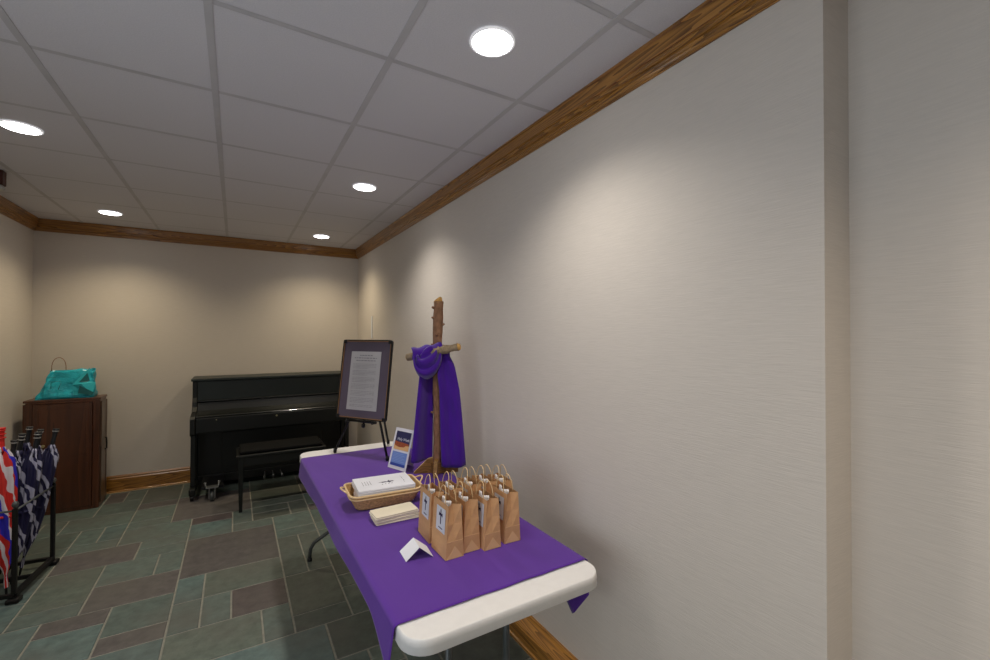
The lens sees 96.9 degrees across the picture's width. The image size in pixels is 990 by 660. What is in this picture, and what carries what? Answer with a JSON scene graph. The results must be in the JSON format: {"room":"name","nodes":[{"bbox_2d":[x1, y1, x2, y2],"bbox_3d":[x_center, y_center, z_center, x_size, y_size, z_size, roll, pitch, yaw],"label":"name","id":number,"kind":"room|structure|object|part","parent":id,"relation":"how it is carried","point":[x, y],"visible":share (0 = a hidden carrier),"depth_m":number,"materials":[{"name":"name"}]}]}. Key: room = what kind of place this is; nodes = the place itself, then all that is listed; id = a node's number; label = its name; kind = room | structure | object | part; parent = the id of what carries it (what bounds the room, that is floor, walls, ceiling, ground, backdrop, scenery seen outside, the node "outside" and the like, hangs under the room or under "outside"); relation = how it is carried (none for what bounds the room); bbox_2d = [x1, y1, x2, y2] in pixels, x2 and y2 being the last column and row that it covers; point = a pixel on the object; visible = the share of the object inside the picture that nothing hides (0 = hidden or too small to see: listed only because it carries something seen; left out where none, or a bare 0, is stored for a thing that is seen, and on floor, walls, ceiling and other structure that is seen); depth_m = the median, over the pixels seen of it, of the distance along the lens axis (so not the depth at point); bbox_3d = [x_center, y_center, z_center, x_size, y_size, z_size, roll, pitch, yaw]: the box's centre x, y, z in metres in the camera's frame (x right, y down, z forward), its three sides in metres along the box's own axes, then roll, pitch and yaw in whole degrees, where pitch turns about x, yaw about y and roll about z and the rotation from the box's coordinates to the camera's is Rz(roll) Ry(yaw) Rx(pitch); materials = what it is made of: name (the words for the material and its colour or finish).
{"room":"house of worship","nodes":[
{"label":"house of worship","id":0,"kind":"room"},
{"bbox_2d":[0,214,33,449],"bbox_3d":[-2.257,0.224,0.549,0.100,2.679,8.248,0,-1,-31],"label":"wall","id":1,"kind":"structure","parent":0,"point":[16,239],"depth_m":3.72,"materials":[{"name":"paint"}]},
{"bbox_2d":[0,195,38,229],"bbox_3d":[-2.191,-1.009,0.600,0.048,0.112,8.048,0,-1,-31],"label":"trim","id":2,"kind":"structure","parent":1,"relation":"attached to","point":[8,208],"depth_m":3.68,"materials":[{"name":"brown wood"}]},
{"bbox_2d":[31,231,357,475],"bbox_3d":[-3.025,0.270,4.829,2.941,2.679,0.100,0,-1,-31],"label":"wall","id":3,"kind":"structure","parent":0,"point":[150,317],"depth_m":4.55,"materials":[{"name":"paint"}]},
{"bbox_2d":[107,482,189,493],"bbox_3d":[-2.987,1.605,4.746,2.881,0.006,0.004,0,-1,-31],"label":"trim","id":4,"kind":"structure","parent":3,"relation":"attached to","point":[186,482],"depth_m":4.43,"materials":[{"name":"brown wood"}]},
{"bbox_2d":[34,218,357,258],"bbox_3d":[-2.984,-0.964,4.779,2.941,0.112,0.048,0,-1,-31],"label":"trim","id":5,"kind":"structure","parent":3,"relation":"attached to","point":[47,225],"depth_m":4.61,"materials":[{"name":"brown wood"}]},
{"bbox_2d":[106,446,349,493],"bbox_3d":[-2.995,1.526,4.761,2.941,0.165,0.026,0,-1,-31],"label":"baseboard","id":6,"kind":"structure","parent":3,"relation":"attached to","point":[126,482],"depth_m":4.44,"materials":[{"name":"brown wood"}]},
{"bbox_2d":[0,471,532,659],"bbox_3d":[-0.889,1.605,1.345,3.287,0.061,8.248,0,-1,-31],"label":"floor","id":7,"kind":"structure","parent":0,"point":[156,573],"depth_m":2.70,"materials":[{"name":"tile"}]},
{"bbox_2d":[0,477,59,605],"bbox_3d":[-3.080,1.292,2.679,0.460,0.586,0.530,0,-1,-26],"label":"rack","id":8,"kind":"object","parent":7,"relation":"on","point":[13,597],"visible":0.97,"depth_m":2.67,"materials":[{"name":"black metal"}]},
{"bbox_2d":[0,427,17,593],"bbox_3d":[-2.937,1.082,2.606,0.122,0.997,0.122,0,-1,-11],"label":"umbrella","id":9,"kind":"object","parent":8,"relation":"in","point":[8,472],"visible":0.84,"depth_m":2.60,"materials":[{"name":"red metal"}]},
{"bbox_3d":[-2.798,1.287,2.554,0.022,0.495,0.022,0,-1,-26],"label":"post","id":10,"kind":"part","parent":8,"relation":"part of","materials":[{"name":"black metal"}]},
{"bbox_2d":[10,440,20,498],"bbox_3d":[-2.994,1.130,2.682,0.107,0.903,0.120,0,-1,30],"label":"umbrella","id":11,"kind":"object","parent":8,"relation":"in","point":[13,443],"visible":0.16,"depth_m":2.70,"materials":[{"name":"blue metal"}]},
{"bbox_2d":[0,426,32,573],"bbox_3d":[-3.156,1.115,2.894,0.102,0.939,0.146,0,-1,34],"label":"umbrella","id":12,"kind":"object","parent":8,"relation":"in","point":[27,447],"visible":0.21,"depth_m":2.92,"materials":[{"name":"blue fabric"}]},
{"bbox_2d":[15,433,25,466],"bbox_3d":[-3.062,1.121,2.773,0.144,0.923,0.106,0,-1,-11],"label":"umbrella","id":13,"kind":"object","parent":8,"relation":"in","point":[19,455],"visible":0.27,"depth_m":2.78,"materials":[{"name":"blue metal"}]},
{"bbox_2d":[9,429,43,569],"bbox_3d":[-3.133,1.127,2.934,0.161,0.914,0.100,1,-1,-39],"label":"umbrella","id":14,"kind":"object","parent":8,"relation":"in","point":[38,430],"visible":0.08,"depth_m":2.96,"materials":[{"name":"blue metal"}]},
{"bbox_2d":[10,432,43,584],"bbox_3d":[-2.973,1.119,2.787,0.139,0.928,0.104,1,-1,-42],"label":"umbrella","id":15,"kind":"object","parent":8,"relation":"in","point":[32,463],"visible":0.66,"depth_m":2.77,"materials":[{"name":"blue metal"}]},
{"bbox_3d":[-3.080,1.055,2.681,0.412,0.012,0.482,0,-1,-26],"label":"rail","id":16,"kind":"part","parent":8,"relation":"part of","materials":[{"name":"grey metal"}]},
{"bbox_3d":[-3.081,1.544,2.676,0.426,0.027,0.492,0,-1,-26],"label":"frame","id":17,"kind":"part","parent":8,"relation":"part of","materials":[{"name":"black metal"}]},
{"bbox_2d":[18,429,59,575],"bbox_3d":[-3.028,1.127,2.914,0.106,0.915,0.189,0,-1,35],"label":"umbrella","id":18,"kind":"object","parent":8,"relation":"in","point":[51,454],"visible":0.72,"depth_m":2.91,"materials":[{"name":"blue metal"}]},
{"bbox_3d":[-3.002,1.291,2.977,0.022,0.495,0.022,0,-1,-26],"label":"post","id":19,"kind":"part","parent":8,"relation":"part of","materials":[{"name":"black metal"}]},
{"bbox_2d":[22,394,107,515],"bbox_3d":[-3.828,1.103,3.925,0.532,0.990,0.275,0,-1,-31],"label":"base cabinet","id":20,"kind":"object","parent":7,"relation":"on","point":[81,442],"visible":0.79,"depth_m":3.87,"materials":[{"name":"brown wood"}]},
{"bbox_3d":[-3.777,1.104,3.830,0.384,0.919,0.023,0,-1,-31],"label":"door","id":21,"kind":"part","parent":20,"relation":"part of","materials":[{"name":"brown wood"}]},
{"bbox_2d":[35,357,97,399],"bbox_3d":[-3.831,0.425,3.932,0.396,0.364,0.183,0,-1,-31],"label":"gift bag","id":22,"kind":"object","parent":20,"relation":"on","point":[76,383],"visible":1,"depth_m":3.90,"materials":[{"name":"teal paper"}]},
{"bbox_3d":[-3.633,1.105,4.070,0.010,0.910,0.195,0,-1,-31],"label":"panel","id":23,"kind":"part","parent":20,"relation":"part of","materials":[{"name":"brown wood"}]},
{"bbox_2d":[188,371,348,501],"bbox_3d":[-2.354,1.050,4.686,1.486,1.118,0.750,0,-1,-31],"label":"upright piano","id":24,"kind":"object","parent":7,"relation":"on","point":[229,411],"visible":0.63,"depth_m":4.57,"materials":[{"name":"black paint"}]},
{"bbox_3d":[-2.875,1.245,4.175,0.040,0.485,0.055,0,-1,-31],"label":"leg","id":25,"kind":"part","parent":24,"relation":"part of","materials":[{"name":"black paint"}]},
{"bbox_3d":[-2.994,1.034,4.371,0.040,1.040,0.610,0,-1,-31],"label":"panel","id":26,"kind":"part","parent":24,"relation":"part of","materials":[{"name":"black paint"}]},
{"bbox_3d":[-2.388,1.512,4.735,1.372,0.085,0.032,0,-1,-31],"label":"rail","id":27,"kind":"part","parent":24,"relation":"part of","materials":[{"name":"black paint"}]},
{"bbox_3d":[-2.453,0.506,4.859,1.486,0.026,0.360,0,-1,-31],"label":"lid","id":28,"kind":"part","parent":24,"relation":"part of","materials":[{"name":"black wood"}]},
{"bbox_3d":[-2.384,0.614,4.742,1.382,0.190,0.030,0,-1,-31],"label":"panel","id":29,"kind":"part","parent":24,"relation":"part of","materials":[{"name":"black wood"}]},
{"bbox_3d":[-2.388,1.229,4.740,1.372,0.480,0.028,0,-1,-31],"label":"panel","id":30,"kind":"part","parent":24,"relation":"part of","materials":[{"name":"black paint"}]},
{"bbox_3d":[-1.771,1.045,5.095,0.040,1.040,0.610,0,-1,-31],"label":"panel","id":31,"kind":"part","parent":24,"relation":"part of","materials":[{"name":"black paint"}]},
{"bbox_3d":[-1.659,1.255,4.895,0.040,0.485,0.055,0,-1,-31],"label":"leg","id":32,"kind":"part","parent":24,"relation":"part of","materials":[{"name":"black paint"}]},
{"bbox_2d":[236,436,325,512],"bbox_3d":[-2.025,1.338,4.157,0.740,0.532,0.370,0,-1,-31],"label":"piano bench","id":33,"kind":"object","parent":7,"relation":"on","point":[256,453],"visible":0.85,"depth_m":4.01,"materials":[{"name":"black paint"}]},
{"bbox_3d":[-2.235,1.363,3.853,0.042,0.474,0.042,0,-1,-31],"label":"leg","id":34,"kind":"part","parent":33,"relation":"part of","materials":[{"name":"black paint"}]},
{"bbox_3d":[-2.025,1.116,4.159,0.740,0.025,0.370,0,-1,-31],"label":"seat","id":35,"kind":"part","parent":33,"relation":"part of","materials":[{"name":"black paint"}]},
{"bbox_2d":[239,436,322,454],"bbox_3d":[-2.025,1.088,4.160,0.690,0.032,0.330,0,-1,-31],"label":"cushion","id":36,"kind":"object","parent":33,"relation":"on","point":[272,447],"depth_m":4.08,"materials":[{"name":"black leather"}]},
{"bbox_2d":[299,441,596,659],"bbox_3d":[-0.490,1.216,2.276,0.717,0.740,2.213,0,-1,-31],"label":"folding table","id":37,"kind":"object","parent":7,"relation":"on","point":[433,633],"visible":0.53,"depth_m":1.34,"materials":[{"name":"plastic"}]},
{"bbox_3d":[-1.138,1.238,3.014,0.300,0.678,0.097,0,-1,19],"label":"leg","id":38,"kind":"part","parent":37,"relation":"part of","materials":[{"name":"grey metal"}]},
{"bbox_2d":[299,446,588,659],"bbox_3d":[-0.469,0.965,2.247,0.779,0.254,1.944,0,-1,-31],"label":"tablecloth","id":39,"kind":"object","parent":37,"relation":"on","point":[396,591],"visible":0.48,"depth_m":1.61,"materials":[{"name":"purple fabric"}]},
{"bbox_2d":[333,419,389,460],"bbox_3d":[-0.855,0.509,2.990,0.413,0.675,0.447,0,-1,-31],"label":"easel","id":40,"kind":"object","parent":39,"relation":"on","point":[363,422],"visible":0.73,"depth_m":2.97,"materials":[{"name":"black metal"}]},
{"bbox_3d":[-0.978,0.519,3.030,0.271,0.655,0.038,0,-1,-5],"label":"leg","id":41,"kind":"part","parent":40,"relation":"part of","materials":[{"name":"black metal"}]},
{"bbox_2d":[336,340,393,421],"bbox_3d":[-0.894,0.337,3.002,0.445,0.539,0.112,0,-1,25],"label":"framed poster","id":42,"kind":"object","parent":40,"relation":"on","point":[366,365],"visible":1,"depth_m":2.99,"materials":[{"name":"black metal"}]},
{"bbox_3d":[-0.781,0.518,2.942,0.031,0.655,0.295,1,-1,-38],"label":"leg","id":43,"kind":"part","parent":40,"relation":"part of","materials":[{"name":"black metal"}]},
{"bbox_3d":[-0.818,0.521,3.166,0.034,0.655,0.239,0,-1,15],"label":"leg","id":44,"kind":"part","parent":40,"relation":"part of","materials":[{"name":"black metal"}]},
{"bbox_2d":[340,474,422,509],"bbox_3d":[-0.549,0.788,2.148,0.404,0.096,0.227,0,-1,-27],"label":"wicker basket","id":45,"kind":"object","parent":39,"relation":"on","point":[379,500],"visible":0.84,"depth_m":2.06,"materials":[{"name":"wicker"}]},
{"bbox_3d":[-0.545,0.821,2.146,0.256,0.014,0.148,0,-1,-27],"label":"booklet","id":46,"kind":"object","parent":45,"relation":"in","visible":0},
{"bbox_3d":[-0.549,0.806,2.146,0.256,0.014,0.148,0,-1,-26],"label":"booklet","id":47,"kind":"object","parent":46,"relation":"on","visible":0},
{"bbox_3d":[-0.546,0.792,2.146,0.256,0.014,0.148,0,-1,-27],"label":"booklet","id":48,"kind":"object","parent":47,"relation":"on","visible":0},
{"bbox_3d":[-0.545,0.777,2.147,0.256,0.014,0.148,0,-1,-26],"label":"booklet","id":49,"kind":"object","parent":48,"relation":"on","visible":0},
{"bbox_2d":[352,482,414,496],"bbox_3d":[-0.549,0.763,2.149,0.266,0.014,0.196,0,-1,-27],"label":"booklet","id":50,"kind":"object","parent":49,"relation":"on","point":[352,482],"visible":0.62,"depth_m":2.06,"materials":[{"name":"white paper"}]},
{"bbox_2d":[352,472,415,494],"bbox_3d":[-0.546,0.748,2.147,0.266,0.014,0.196,0,-1,-26],"label":"booklet","id":51,"kind":"object","parent":50,"relation":"on","point":[366,485],"visible":1,"depth_m":2.12,"materials":[{"name":"white paper"}]},
{"bbox_2d":[371,514,418,525],"bbox_3d":[-0.443,0.830,1.955,0.198,0.011,0.104,0,-1,-29],"label":"cloth napkin","id":52,"kind":"object","parent":39,"relation":"on","point":[417,515],"visible":0.4,"depth_m":1.91,"materials":[{"name":"beige fabric"}]},
{"bbox_2d":[370,511,418,522],"bbox_3d":[-0.446,0.817,1.953,0.198,0.011,0.104,0,-1,-31],"label":"cloth napkin","id":53,"kind":"object","parent":52,"relation":"on","point":[417,512],"visible":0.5,"depth_m":1.91,"materials":[{"name":"fabric"}]},
{"bbox_2d":[369,502,418,520],"bbox_3d":[-0.449,0.805,1.952,0.198,0.011,0.104,1,-1,-33],"label":"cloth napkin","id":54,"kind":"object","parent":53,"relation":"on","point":[408,507],"visible":1,"depth_m":1.94,"materials":[{"name":"beige fabric"}]},
{"bbox_2d":[388,427,413,471],"bbox_3d":[-0.562,0.725,2.688,0.166,0.234,0.110,0,-1,38],"label":"display card","id":55,"kind":"object","parent":39,"relation":"on","point":[400,456],"visible":0.99,"depth_m":2.67,"materials":[{"name":"white paper"}]},
{"bbox_3d":[-0.584,0.782,2.655,0.136,0.079,0.024,0,-1,38],"label":"text panel","id":56,"kind":"part","parent":55,"relation":"part of","materials":[{"name":"blue paper"}]},
{"bbox_2d":[394,430,411,451],"bbox_3d":[-0.566,0.679,2.681,0.078,0.105,0.138,0,-1,-31],"label":"brochure","id":57,"kind":"object","parent":55,"relation":"on","point":[402,438],"depth_m":2.68,"materials":[{"name":"multicoloured paper"}]},
{"bbox_2d":[400,538,432,561],"bbox_3d":[-0.293,0.811,1.629,0.104,0.042,0.091,0,-1,-25],"label":"tent card","id":58,"kind":"object","parent":39,"relation":"on","point":[413,545],"visible":1,"depth_m":1.62,"materials":[{"name":"white paper"}]},
{"bbox_2d":[418,473,443,543],"bbox_3d":[-0.256,0.710,1.784,0.074,0.249,0.131,0,-1,-29],"label":"gift bag","id":59,"kind":"object","parent":39,"relation":"on","point":[427,492],"visible":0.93,"depth_m":1.76,"materials":[{"name":"paper"}]},
{"bbox_3d":[-0.240,0.630,1.794,0.013,0.089,0.063,0,-1,-29],"label":"handle","id":60,"kind":"part","parent":59,"relation":"part of","materials":[{"name":"paper"}]},
{"bbox_2d":[405,297,460,477],"bbox_3d":[-0.341,0.322,2.600,0.330,1.042,0.206,0,-1,18],"label":"cross","id":61,"kind":"object","parent":39,"relation":"on","point":[432,465],"visible":0.77,"depth_m":2.58,"materials":[{"name":"brown wood"}]},
{"bbox_2d":[411,342,465,467],"bbox_3d":[-0.329,0.437,2.560,0.322,0.736,0.141,0,-1,-7],"label":"scarf","id":62,"kind":"object","parent":61,"relation":"hanging from","point":[426,364],"visible":0.96,"depth_m":2.56,"materials":[{"name":"purple fabric"}]},
{"bbox_2d":[431,483,463,560],"bbox_3d":[-0.180,0.708,1.654,0.074,0.251,0.131,1,-1,-32],"label":"gift bag","id":63,"kind":"object","parent":39,"relation":"on","point":[447,531],"visible":1,"depth_m":1.61,"materials":[{"name":"paper"}]},
{"bbox_3d":[-0.196,0.626,1.645,0.013,0.089,0.063,1,-1,-32],"label":"handle","id":64,"kind":"part","parent":63,"relation":"part of","materials":[{"name":"paper"}]},
{"bbox_3d":[-0.164,0.627,1.665,0.013,0.089,0.063,1,-1,-32],"label":"handle","id":65,"kind":"part","parent":63,"relation":"part of","materials":[{"name":"paper"}]},
{"bbox_2d":[438,470,461,495],"bbox_3d":[-0.188,0.713,1.834,0.074,0.245,0.131,1,-1,-32],"label":"gift bag","id":66,"kind":"object","parent":39,"relation":"on","point":[446,483],"visible":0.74,"depth_m":1.83,"materials":[{"name":"paper"}]},
{"bbox_2d":[451,480,479,553],"bbox_3d":[-0.121,0.710,1.705,0.074,0.248,0.131,0,-1,-31],"label":"gift bag","id":67,"kind":"object","parent":39,"relation":"on","point":[469,504],"visible":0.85,"depth_m":1.66,"materials":[{"name":"paper"}]},
{"bbox_3d":[-0.137,0.630,1.697,0.013,0.088,0.063,1,-1,-31],"label":"handle","id":68,"kind":"part","parent":67,"relation":"part of","materials":[{"name":"paper"}]},
{"bbox_3d":[-0.105,0.630,1.716,0.013,0.088,0.063,1,-1,-31],"label":"handle","id":69,"kind":"part","parent":67,"relation":"part of","materials":[{"name":"paper"}]},
{"bbox_2d":[456,466,480,494],"bbox_3d":[-0.112,0.708,1.859,0.074,0.255,0.131,0,-1,-30],"label":"gift bag","id":70,"kind":"object","parent":39,"relation":"on","point":[473,483],"visible":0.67,"depth_m":1.84,"materials":[{"name":"paper"}]},
{"bbox_2d":[472,464,496,492],"bbox_3d":[-0.048,0.711,1.903,0.074,0.251,0.131,1,-1,-32],"label":"gift bag","id":71,"kind":"object","parent":39,"relation":"on","point":[482,477],"visible":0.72,"depth_m":1.89,"materials":[{"name":"paper"}]},
{"bbox_2d":[471,479,500,550],"bbox_3d":[-0.041,0.713,1.726,0.074,0.244,0.131,0,-1,-31],"label":"gift bag","id":72,"kind":"object","parent":39,"relation":"on","point":[488,504],"visible":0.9,"depth_m":1.68,"materials":[{"name":"paper"}]},
{"bbox_3d":[-0.057,0.634,1.717,0.013,0.087,0.063,1,-1,-31],"label":"handle","id":73,"kind":"part","parent":72,"relation":"part of","materials":[{"name":"paper"}]},
{"bbox_3d":[-0.025,0.634,1.736,0.013,0.086,0.063,1,-1,-31],"label":"handle","id":74,"kind":"part","parent":72,"relation":"part of","materials":[{"name":"paper"}]},
{"bbox_2d":[488,464,512,487],"bbox_3d":[0.021,0.716,1.937,0.074,0.242,0.131,0,-1,-30],"label":"gift bag","id":75,"kind":"object","parent":39,"relation":"on","point":[494,476],"visible":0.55,"depth_m":1.93,"materials":[{"name":"paper"}]},
{"bbox_2d":[491,473,519,543],"bbox_3d":[0.038,0.711,1.782,0.074,0.249,0.131,0,-1,-29],"label":"gift bag","id":76,"kind":"object","parent":39,"relation":"on","point":[508,497],"visible":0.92,"depth_m":1.74,"materials":[{"name":"paper"}]},
{"bbox_3d":[0.055,0.630,1.792,0.013,0.089,0.063,0,-1,-29],"label":"handle","id":77,"kind":"part","parent":76,"relation":"part of","materials":[{"name":"paper"}]},
{"bbox_3d":[-0.231,1.224,1.455,0.197,0.673,0.025,0,-1,-31],"label":"leg","id":78,"kind":"part","parent":37,"relation":"part of","materials":[{"name":"grey metal"}]},
{"bbox_3d":[0.113,1.227,1.663,0.197,0.673,0.025,0,-1,-31],"label":"leg","id":79,"kind":"part","parent":37,"relation":"part of","materials":[{"name":"grey metal"}]},
{"bbox_2d":[0,0,705,248],"bbox_3d":[-0.923,-1.088,1.283,3.449,0.073,8.366,0,-1,-31],"label":"ceiling","id":80,"kind":"structure","parent":0,"point":[248,119],"depth_m":1.97,"materials":[{"name":"tile"}]},
{"bbox_2d":[0,170,6,190],"bbox_3d":[-3.332,-0.976,2.790,0.295,0.125,0.060,0,-1,-31],"label":"ceiling fixture","id":81,"kind":"object","parent":80,"relation":"attached to","point":[3,175],"visible":1,"depth_m":2.85,"materials":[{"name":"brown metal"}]},
{"bbox_2d":[0,119,43,134],"bbox_3d":[-2.441,-1.040,2.257,0.166,0.009,0.166,0,-1,-31],"label":"recessed light","id":82,"kind":"object","parent":80,"relation":"in","point":[16,126],"visible":1,"depth_m":2.24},
{"bbox_2d":[98,210,122,215],"bbox_3d":[-3.371,-1.024,3.841,0.166,0.009,0.166,0,-1,-31],"label":"recessed light","id":83,"kind":"object","parent":80,"relation":"in","point":[107,212],"visible":1,"depth_m":3.82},
{"bbox_2d":[313,235,329,237],"bbox_3d":[-1.879,-1.011,4.749,0.166,0.009,0.166,0,-1,-31],"label":"recessed light","id":84,"kind":"object","parent":80,"relation":"in","point":[316,236],"visible":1,"depth_m":4.72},
{"bbox_2d":[352,183,375,190],"bbox_3d":[-0.940,-1.026,3.160,0.166,0.009,0.166,0,-1,-31],"label":"recessed light","id":85,"kind":"object","parent":80,"relation":"in","point":[359,186],"visible":1,"depth_m":3.15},
{"bbox_2d":[470,26,514,56],"bbox_3d":[-0.010,-1.042,1.592,0.166,0.009,0.166,0,-1,-31],"label":"recessed light","id":86,"kind":"object","parent":80,"relation":"in","point":[488,41],"visible":1,"depth_m":1.58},
{"bbox_2d":[357,0,989,659],"bbox_3d":[0.444,0.247,2.148,0.296,2.679,8.248,0,-1,-31],"label":"wall","id":87,"kind":"structure","parent":0,"point":[723,335],"depth_m":1.31,"materials":[{"name":"paint"}]},
{"bbox_2d":[371,316,372,337],"bbox_3d":[-1.393,-0.031,4.958,0.006,0.250,0.040,0,-1,-31],"label":"wall strip","id":88,"kind":"object","parent":87,"relation":"attached to","point":[371,316],"visible":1,"depth_m":4.96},
{"bbox_2d":[509,615,577,659],"bbox_3d":[-0.453,1.542,3.266,0.088,0.110,5.188,0,-1,-31],"label":"baseboard","id":89,"kind":"structure","parent":87,"relation":"attached to","point":[535,640],"depth_m":2.13,"materials":[{"name":"brown wood"}]},
{"bbox_2d":[355,0,779,258],"bbox_3d":[-0.441,-0.975,3.321,0.048,0.112,5.148,0,-1,-31],"label":"trim","id":90,"kind":"structure","parent":87,"relation":"attached to","point":[711,20],"depth_m":1.80,"materials":[{"name":"brown wood"}]}
]}

